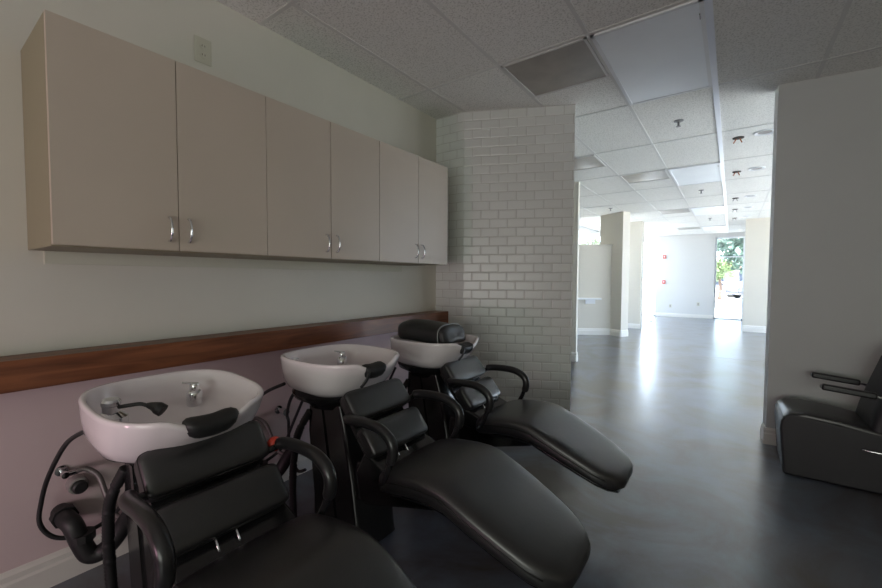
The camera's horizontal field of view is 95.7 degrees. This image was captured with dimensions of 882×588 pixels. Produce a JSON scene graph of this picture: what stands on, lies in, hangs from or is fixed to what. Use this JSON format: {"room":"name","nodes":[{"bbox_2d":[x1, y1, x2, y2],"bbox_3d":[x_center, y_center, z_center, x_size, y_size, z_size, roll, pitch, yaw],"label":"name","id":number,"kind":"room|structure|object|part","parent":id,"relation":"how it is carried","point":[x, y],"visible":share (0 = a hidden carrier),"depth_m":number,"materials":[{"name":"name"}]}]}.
{"room":"salon","nodes":[
{"label":"salon","id":0,"kind":"room"},
{"bbox_2d":[0,0,435,573],"bbox_3d":[-1.896,-0.156,1.374,0.120,2.787,6.400,2,3,36],"label":"wall","id":1,"kind":"structure","parent":0,"point":[44,307],"depth_m":1.93,"materials":[{"name":"paint"}]},
{"bbox_2d":[36,430,126,563],"bbox_3d":[-1.404,0.791,1.628,0.462,0.658,0.250,1,3,25],"label":"hose","id":2,"kind":"object","parent":1,"relation":"attached to","point":[79,537],"depth_m":1.64,"materials":[{"name":"black rubber"}]},
{"bbox_2d":[21,10,266,257],"bbox_3d":[-1.241,-0.571,1.765,0.453,0.780,0.777,2,3,36],"label":"upper cabinet","id":3,"kind":"object","parent":1,"relation":"attached to","point":[129,148],"visible":1,"depth_m":1.54,"materials":[{"name":"brown laminate"}]},
{"bbox_3d":[-1.210,-0.562,1.499,0.019,0.776,0.384,2,3,36],"label":"door","id":4,"kind":"part","parent":3,"relation":"part of","materials":[{"name":"beige laminate"}]},
{"bbox_3d":[-1.097,-0.264,1.623,0.035,0.106,0.010,2,3,36],"label":"handle","id":5,"kind":"part","parent":3,"relation":"part of","materials":[{"name":"silver metal"}]},
{"bbox_3d":[-1.054,-0.267,1.681,0.035,0.106,0.010,2,3,36],"label":"handle","id":6,"kind":"part","parent":3,"relation":"part of","materials":[{"name":"silver metal"}]},
{"bbox_3d":[-0.981,-0.574,1.813,0.019,0.776,0.388,2,3,36],"label":"door","id":7,"kind":"part","parent":3,"relation":"part of","materials":[{"name":"beige laminate"}]},
{"bbox_2d":[0,454,311,587],"bbox_3d":[-1.832,1.170,1.408,0.016,0.135,6.050,2,3,36],"label":"baseboard","id":8,"kind":"structure","parent":1,"relation":"attached to","point":[50,570],"depth_m":1.68,"materials":[{"name":"white paint"}]},
{"bbox_2d":[194,34,211,66],"bbox_3d":[-1.250,-1.278,2.100,0.010,0.132,0.084,2,3,36],"label":"wall outlet","id":9,"kind":"object","parent":1,"relation":"attached to","point":[202,47],"visible":1,"depth_m":2.10,"materials":[{"name":"beige plastic"}]},
{"bbox_2d":[200,43,206,49],"bbox_3d":[-1.248,-1.301,2.098,0.004,0.034,0.034,2,3,36],"label":"receptacle","id":10,"kind":"object","parent":9,"relation":"attached to","point":[203,46],"depth_m":2.10,"materials":[{"name":"white plastic"}]},
{"bbox_2d":[200,52,206,58],"bbox_3d":[-1.249,-1.255,2.100,0.004,0.034,0.034,2,3,36],"label":"receptacle","id":11,"kind":"object","parent":9,"relation":"attached to","point":[203,55],"depth_m":2.10,"materials":[{"name":"white plastic"}]},
{"bbox_2d":[44,251,401,271],"bbox_3d":[-0.980,-0.183,2.514,0.020,0.052,2.180,2,3,36],"label":"cleat","id":12,"kind":"object","parent":1,"relation":"attached to","point":[50,257],"visible":1,"depth_m":2.07,"materials":[{"name":"green paint"}]},
{"bbox_2d":[0,310,447,393],"bbox_3d":[-1.713,0.306,1.415,0.151,0.118,5.854,2,3,36],"label":"rail","id":13,"kind":"object","parent":1,"relation":"attached to","point":[20,372],"visible":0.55,"depth_m":1.89,"materials":[{"name":"brown wood"}]},
{"bbox_2d":[252,382,306,475],"bbox_3d":[-0.927,0.768,2.254,0.464,0.658,0.356,2,3,36],"label":"hose","id":14,"kind":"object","parent":1,"relation":"attached to","point":[283,463],"depth_m":2.29,"materials":[{"name":"rubber"}]},
{"bbox_2d":[232,96,378,262],"bbox_3d":[-0.783,-0.595,2.395,0.453,0.780,0.779,2,3,36],"label":"upper cabinet","id":15,"kind":"object","parent":1,"relation":"attached to","point":[322,175],"visible":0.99,"depth_m":2.22,"materials":[{"name":"brown"}]},
{"bbox_3d":[-0.751,-0.586,2.130,0.019,0.776,0.388,2,3,36],"label":"door","id":16,"kind":"part","parent":15,"relation":"part of","materials":[{"name":"beige laminate"}]},
{"bbox_3d":[-0.594,-0.290,2.313,0.035,0.106,0.010,2,3,36],"label":"handle","id":17,"kind":"part","parent":15,"relation":"part of","materials":[{"name":"silver metal"}]},
{"bbox_3d":[-0.521,-0.597,2.445,0.019,0.776,0.386,2,3,36],"label":"door","id":18,"kind":"part","parent":15,"relation":"part of","materials":[{"name":"beige laminate"}]},
{"bbox_2d":[389,367,396,378],"bbox_3d":[-0.492,0.746,2.852,0.464,0.658,0.356,2,3,36],"label":"hose","id":19,"kind":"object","parent":1,"relation":"attached to","point":[394,369],"depth_m":2.86,"materials":[{"name":"rubber"}]},
{"bbox_2d":[351,141,447,265],"bbox_3d":[-0.326,-0.618,3.022,0.453,0.780,0.771,2,3,36],"label":"upper cabinet","id":20,"kind":"object","parent":1,"relation":"attached to","point":[413,189],"visible":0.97,"depth_m":2.86,"materials":[{"name":"brown"}]},
{"bbox_3d":[-0.289,-0.609,2.763,0.019,0.776,0.396,2,3,36],"label":"door","id":21,"kind":"part","parent":20,"relation":"part of","materials":[{"name":"beige laminate"}]},
{"bbox_3d":[-0.062,-0.621,3.075,0.019,0.776,0.370,2,3,36],"label":"door","id":22,"kind":"part","parent":20,"relation":"part of","materials":[{"name":"beige laminate"}]},
{"bbox_2d":[436,112,463,326],"bbox_3d":[0.112,-0.244,3.765,0.312,2.787,0.120,2,3,36],"label":"tiled wall","id":23,"kind":"structure","parent":0,"point":[449,129],"depth_m":3.68,"materials":[{"name":"tile"}]},
{"bbox_2d":[51,315,881,587],"bbox_3d":[3.514,1.175,5.375,7.200,0.150,19.150,2,3,36],"label":"floor","id":24,"kind":"structure","parent":0,"point":[704,502],"depth_m":2.35,"materials":[{"name":"concrete"}]},
{"bbox_2d":[78,369,416,587],"bbox_3d":[-0.573,0.797,1.176,1.505,0.910,0.525,2,3,36],"label":"chair","id":25,"kind":"object","parent":24,"relation":"on","point":[201,509],"visible":1,"depth_m":1.21,"materials":[{"name":"black leather"}]},
{"bbox_3d":[-0.745,0.608,1.008,0.311,0.155,0.053,2,3,36],"label":"armrest","id":26,"kind":"part","parent":25,"relation":"part of","materials":[{"name":"black plastic"}]},
{"bbox_2d":[78,369,263,463],"bbox_3d":[-0.942,0.441,1.433,0.543,0.187,0.502,7,6,36],"label":"basin","id":27,"kind":"object","parent":25,"relation":"in","point":[158,418],"depth_m":1.34,"materials":[{"name":"white ceramic"}]},
{"bbox_2d":[182,382,202,406],"bbox_3d":[-0.983,0.394,1.583,0.056,0.096,0.067,7,6,36],"label":"faucet","id":28,"kind":"object","parent":25,"relation":"on","point":[194,396],"depth_m":1.57,"materials":[{"name":"silver metal"}]},
{"bbox_2d":[134,421,268,502],"bbox_3d":[-0.761,0.533,1.304,0.074,0.144,0.374,-45,-23,29],"label":"cushion","id":29,"kind":"object","parent":25,"relation":"on","point":[165,473],"depth_m":1.25,"materials":[{"name":"black leather"}]},
{"bbox_3d":[-0.730,0.690,1.288,0.214,0.330,0.330,2,3,36],"label":"frame","id":30,"kind":"part","parent":25,"relation":"part of","materials":[{"name":"black leather"}]},
{"bbox_2d":[157,464,287,557],"bbox_3d":[-0.671,0.663,1.243,0.074,0.144,0.374,-45,-23,29],"label":"cushion","id":31,"kind":"object","parent":25,"relation":"on","point":[199,520],"depth_m":1.21,"materials":[{"name":"black leather"}]},
{"bbox_3d":[-0.472,0.594,1.383,0.311,0.155,0.053,2,3,36],"label":"armrest","id":32,"kind":"part","parent":25,"relation":"part of","materials":[{"name":"black plastic"}]},
{"bbox_2d":[280,344,590,587],"bbox_3d":[-0.125,0.770,1.789,1.499,0.917,0.538,2,3,36],"label":"chair","id":33,"kind":"object","parent":24,"relation":"on","point":[382,455],"visible":0.93,"depth_m":1.71,"materials":[{"name":"black leather"}]},
{"bbox_2d":[292,389,342,409],"bbox_3d":[-0.538,0.512,2.057,0.430,0.088,0.430,2,3,36],"label":"support","id":34,"kind":"object","parent":33,"relation":"in","point":[320,402],"depth_m":1.87,"materials":[{"name":"black plastic"}]},
{"bbox_2d":[280,344,398,396],"bbox_3d":[-0.493,0.394,2.020,0.563,0.187,0.502,2,3,36],"label":"basin","id":35,"kind":"object","parent":33,"relation":"in","point":[336,370],"depth_m":1.88,"materials":[{"name":"white ceramic"}]},
{"bbox_3d":[-0.292,0.585,1.631,0.311,0.155,0.053,2,3,36],"label":"armrest","id":36,"kind":"part","parent":33,"relation":"part of","materials":[{"name":"black plastic"}]},
{"bbox_3d":[-0.277,0.666,1.910,0.214,0.330,0.330,2,3,36],"label":"frame","id":37,"kind":"part","parent":33,"relation":"part of","materials":[{"name":"black plastic"}]},
{"bbox_2d":[340,379,409,418],"bbox_3d":[-0.308,0.510,1.927,0.074,0.144,0.374,-45,-23,29],"label":"cushion","id":38,"kind":"object","parent":33,"relation":"on","point":[378,399],"depth_m":1.88,"materials":[{"name":"black leather"}]},
{"bbox_2d":[357,407,427,457],"bbox_3d":[-0.218,0.640,1.865,0.074,0.144,0.374,-45,-23,29],"label":"cushion","id":39,"kind":"object","parent":33,"relation":"on","point":[408,426],"depth_m":1.84,"materials":[{"name":"black leather"}]},
{"bbox_3d":[-0.019,0.571,2.005,0.311,0.155,0.053,2,3,36],"label":"armrest","id":40,"kind":"part","parent":33,"relation":"part of","materials":[{"name":"black plastic"}]},
{"bbox_2d":[390,334,632,492],"bbox_3d":[0.333,0.751,2.422,1.514,0.909,0.544,2,3,36],"label":"chair","id":41,"kind":"object","parent":24,"relation":"on","point":[449,369],"visible":0.82,"depth_m":2.31,"materials":[{"name":"black leather"}]},
{"bbox_2d":[398,361,440,377],"bbox_3d":[-0.076,0.488,2.691,0.430,0.088,0.430,2,3,36],"label":"support","id":42,"kind":"object","parent":41,"relation":"in","point":[414,370],"depth_m":2.52,"materials":[{"name":"black plastic"}]},
{"bbox_2d":[398,319,464,342],"bbox_3d":[-0.061,0.246,2.652,0.407,0.142,0.271,2,3,36],"label":"cushion","id":43,"kind":"object","parent":41,"relation":"on","point":[421,330],"visible":0.88,"depth_m":2.55,"materials":[{"name":"black leather"}]},
{"bbox_3d":[0.079,0.255,2.551,0.061,0.121,0.256,2,3,36],"label":"panel","id":44,"kind":"part","parent":43,"relation":"part of","materials":[{"name":"black leather"}]},
{"bbox_2d":[390,334,478,367],"bbox_3d":[-0.031,0.379,2.654,0.563,0.187,0.502,2,3,36],"label":"basin","id":45,"kind":"object","parent":41,"relation":"in","point":[412,354],"depth_m":2.46,"materials":[{"name":"white ceramic"}]},
{"bbox_3d":[0.176,0.643,2.532,0.214,0.330,0.330,2,3,36],"label":"frame","id":46,"kind":"part","parent":41,"relation":"part of","materials":[{"name":"black plastic"}]},
{"bbox_2d":[440,356,484,386],"bbox_3d":[0.145,0.487,2.549,0.074,0.144,0.374,-45,-23,29],"label":"cushion","id":47,"kind":"object","parent":41,"relation":"on","point":[469,367],"depth_m":2.48,"materials":[{"name":"black leather"}]},
{"bbox_3d":[0.161,0.561,2.253,0.311,0.155,0.053,2,3,36],"label":"armrest","id":48,"kind":"part","parent":41,"relation":"part of","materials":[{"name":"black plastic"}]},
{"bbox_2d":[455,377,499,409],"bbox_3d":[0.235,0.617,2.487,0.074,0.144,0.374,-45,-23,29],"label":"cushion","id":49,"kind":"object","parent":41,"relation":"on","point":[468,398],"depth_m":2.39,"materials":[{"name":"black leather"}]},
{"bbox_3d":[0.434,0.547,2.627,0.311,0.155,0.053,2,3,36],"label":"armrest","id":50,"kind":"part","parent":41,"relation":"part of","materials":[{"name":"black plastic"}]},
{"bbox_2d":[584,316,762,361],"bbox_3d":[6.786,0.940,9.695,6.600,0.002,8.004,2,3,36],"label":"trim","id":51,"kind":"structure","parent":24,"relation":"in","point":[657,316],"depth_m":7.34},
{"bbox_2d":[774,355,881,494],"bbox_3d":[2.850,0.773,2.510,1.128,0.880,0.481,2,3,36],"label":"lounge chair","id":52,"kind":"object","parent":24,"relation":"on","point":[817,441],"visible":1,"depth_m":2.55,"materials":[{"name":"black leather"}]},
{"bbox_2d":[777,398,881,435],"bbox_3d":[2.643,0.838,2.673,0.572,0.136,0.432,2,3,36],"label":"seat cushion","id":53,"kind":"object","parent":52,"relation":"on","point":[795,416],"depth_m":2.60,"materials":[{"name":"black leather"}]},
{"bbox_3d":[2.785,0.597,2.821,0.250,0.040,0.044,8,6,36],"label":"armrest","id":54,"kind":"part","parent":52,"relation":"part of","materials":[{"name":"black plastic"}]},
{"bbox_3d":[2.552,0.609,2.502,0.250,0.040,0.044,8,6,36],"label":"armrest","id":55,"kind":"part","parent":52,"relation":"part of","materials":[{"name":"black leather"}]},
{"bbox_3d":[2.824,0.607,2.533,0.218,0.550,0.420,2,3,36],"label":"backrest","id":56,"kind":"part","parent":52,"relation":"part of","materials":[{"name":"black leather"}]},
{"bbox_3d":[2.625,0.955,2.395,0.149,0.012,0.023,2,3,42],"label":"recline lever","id":57,"kind":"part","parent":52,"relation":"part of","materials":[{"name":"silver metal"}]},
{"bbox_2d":[463,104,574,410],"bbox_3d":[0.681,-0.235,3.603,0.954,2.787,0.120,1,2,10],"label":"tiled wall","id":58,"kind":"structure","parent":0,"point":[519,162],"depth_m":3.53,"materials":[{"name":"tile"}]},
{"bbox_2d":[216,0,881,236],"bbox_3d":[3.527,-1.884,5.251,7.200,0.400,19.150,2,3,36],"label":"ceiling","id":59,"kind":"structure","parent":0,"point":[753,37],"depth_m":2.79,"materials":[{"name":"tile"}]},
{"bbox_2d":[501,37,608,97],"bbox_3d":[0.827,-1.593,2.862,0.582,0.020,0.586,2,3,36],"label":"ceiling vent","id":60,"kind":"object","parent":59,"relation":"in","point":[574,63],"visible":1,"depth_m":2.82,"materials":[{"name":"grey metal"}]},
{"bbox_2d":[258,0,881,235],"bbox_3d":[3.633,-1.682,5.151,6.700,0.014,18.900,2,3,36],"label":"grid","id":61,"kind":"object","parent":59,"relation":"attached to","point":[587,34],"visible":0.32,"depth_m":2.78,"materials":[{"name":"white paint"}]},
{"bbox_2d":[574,155,605,170],"bbox_3d":[1.771,-1.683,5.195,0.582,0.020,0.580,2,3,36],"label":"ceiling vent","id":62,"kind":"object","parent":59,"relation":"in","point":[591,161],"visible":0.49,"depth_m":5.12,"materials":[{"name":"white metal"}]},
{"bbox_2d":[620,169,670,183],"bbox_3d":[2.980,-1.703,5.820,0.582,0.020,0.586,2,3,36],"label":"ceiling vent","id":63,"kind":"object","parent":59,"relation":"in","point":[659,174],"visible":1,"depth_m":5.79,"materials":[{"name":"white metal"}]},
{"bbox_2d":[590,0,711,105],"bbox_3d":[1.495,-1.584,2.751,0.579,0.024,1.190,2,3,36],"label":"recessed light","id":64,"kind":"object","parent":59,"relation":"in","point":[665,53],"visible":1,"depth_m":2.61,"materials":[{"name":"white plastic"}]},
{"bbox_2d":[658,208,690,214],"bbox_3d":[5.133,-1.813,8.777,0.582,0.020,0.586,2,3,36],"label":"ceiling vent","id":65,"kind":"object","parent":59,"relation":"in","point":[686,210],"visible":1,"depth_m":8.74,"materials":[{"name":"white metal"}]},
{"bbox_3d":[5.133,-1.809,8.777,0.550,0.012,0.554,2,3,36],"label":"panel","id":66,"kind":"part","parent":65,"relation":"part of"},
{"bbox_2d":[674,119,683,126],"bbox_3d":[2.235,-1.603,3.758,0.084,0.056,0.084,2,3,36],"label":"sprinkler","id":67,"kind":"object","parent":59,"relation":"attached to","point":[678,121],"visible":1,"depth_m":3.75,"materials":[{"name":"silver metal"}]},
{"bbox_2d":[677,227,700,229],"bbox_3d":[7.286,-1.923,11.735,0.582,0.020,0.586,2,3,36],"label":"ceiling vent","id":68,"kind":"object","parent":59,"relation":"in","point":[687,228],"visible":1,"depth_m":11.69,"materials":[{"name":"white metal"}]},
{"bbox_2d":[668,162,721,185],"bbox_3d":[3.648,-1.694,5.708,0.579,0.024,1.190,2,3,36],"label":"recessed light","id":69,"kind":"object","parent":59,"relation":"in","point":[710,172],"visible":1,"depth_m":5.64,"materials":[{"name":"white plastic"}]},
{"bbox_2d":[690,205,724,215],"bbox_3d":[5.802,-1.804,8.666,0.579,0.024,1.190,2,3,36],"label":"recessed light","id":70,"kind":"object","parent":59,"relation":"in","point":[710,210],"visible":0.94,"depth_m":8.61,"materials":[{"name":"white plastic"}]},
{"bbox_2d":[702,225,726,230],"bbox_3d":[7.955,-1.914,11.623,0.579,0.024,1.190,2,3,36],"label":"recessed light","id":71,"kind":"object","parent":59,"relation":"in","point":[721,227],"visible":0.96,"depth_m":11.66,"materials":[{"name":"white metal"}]},
{"bbox_2d":[704,0,728,232],"bbox_3d":[3.627,-1.681,5.155,0.038,0.017,18.900,2,3,36],"label":"rail","id":72,"kind":"object","parent":59,"relation":"attached to","point":[708,4],"visible":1,"depth_m":2.95,"materials":[{"name":"white metal"}]},
{"bbox_2d":[732,136,743,143],"bbox_3d":[3.125,-1.616,4.199,0.104,0.057,0.104,2,3,36],"label":"ceiling fixture hole","id":73,"kind":"object","parent":59,"relation":"attached to","point":[737,137],"visible":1,"depth_m":4.19,"materials":[{"name":"brown"}]},
{"bbox_2d":[748,166,765,170],"bbox_3d":[4.234,-1.681,5.357,0.188,0.015,0.188,2,3,36],"label":"recessed light","id":74,"kind":"object","parent":59,"relation":"in","point":[760,167],"visible":1,"depth_m":5.35,"materials":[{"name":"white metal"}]},
{"bbox_2d":[753,129,773,135],"bbox_3d":[3.269,-1.631,4.031,0.188,0.015,0.188,2,3,36],"label":"recessed light","id":75,"kind":"object","parent":59,"relation":"in","point":[764,132],"visible":0.92,"depth_m":4.04,"materials":[{"name":"white metal"}]},
{"bbox_2d":[571,182,579,361],"bbox_3d":[1.465,-0.356,6.688,1.660,2.787,0.086,2,3,36],"label":"wall","id":76,"kind":"structure","parent":0,"point":[576,218],"depth_m":6.21,"materials":[{"name":"beige paint"}]},
{"bbox_2d":[578,245,611,328],"bbox_3d":[3.191,-0.091,9.312,1.516,2.060,0.139,0,2,5],"label":"wall","id":77,"kind":"structure","parent":0,"point":[595,261],"depth_m":9.21,"materials":[{"name":"beige paint"}]},
{"bbox_2d":[578,298,601,303],"bbox_3d":[3.240,0.158,9.170,0.820,0.135,0.160,0,2,5],"label":"wall shelf","id":78,"kind":"object","parent":77,"relation":"attached to","point":[587,300],"visible":0.55,"depth_m":9.10,"materials":[{"name":"white metal"}]},
{"bbox_2d":[577,328,609,334],"bbox_3d":[3.190,0.867,9.272,1.490,0.150,0.018,0,2,4],"label":"baseboard","id":79,"kind":"structure","parent":77,"relation":"attached to","point":[580,331],"depth_m":9.24,"materials":[{"name":"white paint"}]},
{"bbox_2d":[579,244,612,245],"bbox_3d":[3.192,-1.132,9.266,1.541,0.025,0.188,0,2,5],"label":"cap","id":80,"kind":"object","parent":77,"relation":"on","point":[579,244],"visible":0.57,"depth_m":9.14,"materials":[{"name":"beige paint"}]},
{"bbox_2d":[600,211,630,329],"bbox_3d":[4.083,-0.451,9.324,0.434,2.787,0.798,-1,2,-21],"label":"wall pillar","id":81,"kind":"structure","parent":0,"point":[614,227],"depth_m":8.99,"materials":[{"name":"beige paint"}]},
{"bbox_2d":[610,329,620,336],"bbox_3d":[3.886,0.871,9.248,0.016,0.150,0.693,-1,2,-21],"label":"baseboard","id":82,"kind":"structure","parent":81,"relation":"attached to","point":[613,332],"depth_m":9.05,"materials":[{"name":"white paint"}]},
{"bbox_2d":[621,330,627,336],"bbox_3d":[4.128,0.882,8.984,0.251,0.150,0.016,-1,3,-30],"label":"baseboard","id":83,"kind":"structure","parent":81,"relation":"attached to","point":[624,333],"depth_m":8.97,"materials":[{"name":"white paint"}]},
{"bbox_2d":[628,221,644,327],"bbox_3d":[5.123,-0.500,10.638,0.425,2.787,0.350,2,3,36],"label":"wall","id":84,"kind":"structure","parent":0,"point":[636,258],"depth_m":10.46,"materials":[{"name":"beige paint"}]},
{"bbox_2d":[628,323,639,328],"bbox_3d":[5.014,0.838,10.541,0.435,0.120,0.016,2,3,36],"label":"baseboard","id":85,"kind":"structure","parent":84,"relation":"attached to","point":[630,325],"depth_m":10.49,"materials":[{"name":"white paint"}]},
{"bbox_2d":[644,236,656,240],"bbox_3d":[7.029,-1.974,14.455,1.440,0.132,0.150,2,3,36],"label":"wall header","id":86,"kind":"structure","parent":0,"point":[653,237],"depth_m":14.10,"materials":[{"name":"grey paint"}]},
{"bbox_2d":[655,233,715,314],"bbox_3d":[8.286,-0.605,13.590,1.685,2.787,0.150,2,3,36],"label":"wall","id":87,"kind":"structure","parent":0,"point":[687,270],"depth_m":13.50,"materials":[{"name":"grey paint"}]},
{"bbox_2d":[642,240,656,315],"bbox_3d":[7.028,-0.581,14.501,1.420,2.655,0.060,2,3,36],"label":"window","id":88,"kind":"structure","parent":87,"relation":"in","point":[650,240],"depth_m":14.09,"materials":[{"name":"white metal"}]},
{"bbox_2d":[655,312,712,318],"bbox_3d":[8.232,0.730,13.577,1.685,0.120,0.016,2,3,36],"label":"baseboard","id":89,"kind":"structure","parent":87,"relation":"attached to","point":[656,313],"depth_m":13.55,"materials":[{"name":"white paint"}]},
{"bbox_2d":[713,236,744,319],"bbox_3d":[9.278,-0.505,12.866,0.775,2.655,0.060,2,3,36],"label":"window","id":90,"kind":"structure","parent":87,"relation":"in","point":[716,256],"depth_m":12.87,"materials":[{"name":"white metal"}]},
{"bbox_2d":[716,232,744,236],"bbox_3d":[10.459,-1.858,11.962,3.675,0.132,0.150,2,3,36],"label":"wall window header","id":91,"kind":"structure","parent":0,"point":[732,234],"depth_m":12.74,"materials":[{"name":"grey paint"}]},
{"bbox_2d":[742,217,769,325],"bbox_3d":[8.768,-0.422,9.101,2.970,2.787,0.150,2,3,36],"label":"column","id":92,"kind":"structure","parent":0,"point":[757,234],"depth_m":9.77,"materials":[{"name":"beige paint"}]},
{"bbox_2d":[742,325,765,332],"bbox_3d":[8.673,0.892,9.116,2.870,0.160,0.016,2,3,36],"label":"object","id":93,"kind":"structure","parent":92,"relation":"attached to","point":[745,328],"depth_m":9.82,"materials":[{"name":"white paint"}]},
{"bbox_2d":[763,67,881,427],"bbox_3d":[3.964,-0.173,2.414,3.100,2.787,0.120,2,3,29],"label":"wall","id":94,"kind":"structure","parent":0,"point":[824,296],"depth_m":2.96,"materials":[{"name":"grey paint"}]},
{"bbox_2d":[760,422,765,442],"bbox_3d":[2.594,1.118,3.220,0.016,0.130,0.131,2,3,30],"label":"baseboard","id":95,"kind":"structure","parent":94,"relation":"attached to","point":[762,424],"depth_m":3.23,"materials":[{"name":"white paint"}]},
{"bbox_2d":[763,427,776,445],"bbox_3d":[3.825,1.154,2.464,2.902,0.130,0.016,2,3,29],"label":"baseboard","id":96,"kind":"structure","parent":94,"relation":"attached to","point":[769,434],"depth_m":3.15,"materials":[{"name":"white paint"}]},
{"bbox_3d":[1.148,-0.393,7.577,0.100,2.787,6.980,2,3,36],"label":"wall","id":97,"kind":"structure","parent":0,"visible":0},
{"bbox_2d":[579,225,599,243],"bbox_3d":[4.827,-0.581,12.613,0.060,2.787,5.500,2,3,36],"label":"window","id":98,"kind":"structure","parent":97,"relation":"in","point":[583,229],"depth_m":12.18,"materials":[{"name":"white glass"}]},
{"label":"outside","id":99,"kind":"structure","parent":0,"visible":0},
{"bbox_2d":[642,286,741,318],"bbox_3d":[18.736,0.441,29.689,120.000,0.190,110.000,2,3,36],"label":"ground","id":100,"kind":"structure","parent":99,"point":[725,307],"depth_m":22.19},
{"bbox_2d":[580,238,599,243],"bbox_3d":[6.356,-0.785,17.003,1.139,3.182,1.153,2,3,36],"label":"tree","id":101,"kind":"object","parent":100,"relation":"on","point":[593,239],"visible":0.09,"depth_m":16.74,"materials":[{"name":"green plant"}]},
{"bbox_2d":[716,281,732,297],"bbox_3d":[22.405,-0.490,33.171,4.390,1.420,1.760,2,3,36],"label":"parked car","id":102,"kind":"object","parent":100,"relation":"on","point":[724,285],"visible":0.12,"depth_m":31.98,"materials":[{"name":"silver metal"}]},
{"bbox_2d":[716,258,737,298],"bbox_3d":[20.043,-1.121,28.706,2.100,3.044,2.102,2,3,36],"label":"tree","id":103,"kind":"object","parent":100,"relation":"on","point":[723,270],"visible":0.56,"depth_m":28.27,"materials":[{"name":"green plant"}]},
{"bbox_2d":[717,238,743,273],"bbox_3d":[15.120,-1.816,19.250,4.007,5.143,3.954,2,3,36],"label":"tree","id":104,"kind":"object","parent":100,"relation":"on","point":[734,246],"visible":0.2,"depth_m":19.23,"materials":[{"name":"green plant"}]},
{"bbox_2d":[718,264,742,285],"bbox_3d":[42.715,-2.129,48.951,20.000,3.600,6.500,2,3,36],"label":"building","id":105,"kind":"structure","parent":100,"relation":"on","point":[738,277],"depth_m":49.94,"materials":[{"name":"grey"}]},
{"bbox_2d":[725,281,741,297],"bbox_3d":[23.896,-0.340,29.613,4.390,1.420,1.760,1,2,7],"label":"parked car","id":106,"kind":"object","parent":100,"relation":"on","point":[738,287],"visible":0.27,"depth_m":29.93,"materials":[{"name":"grey paint"}]}
]}

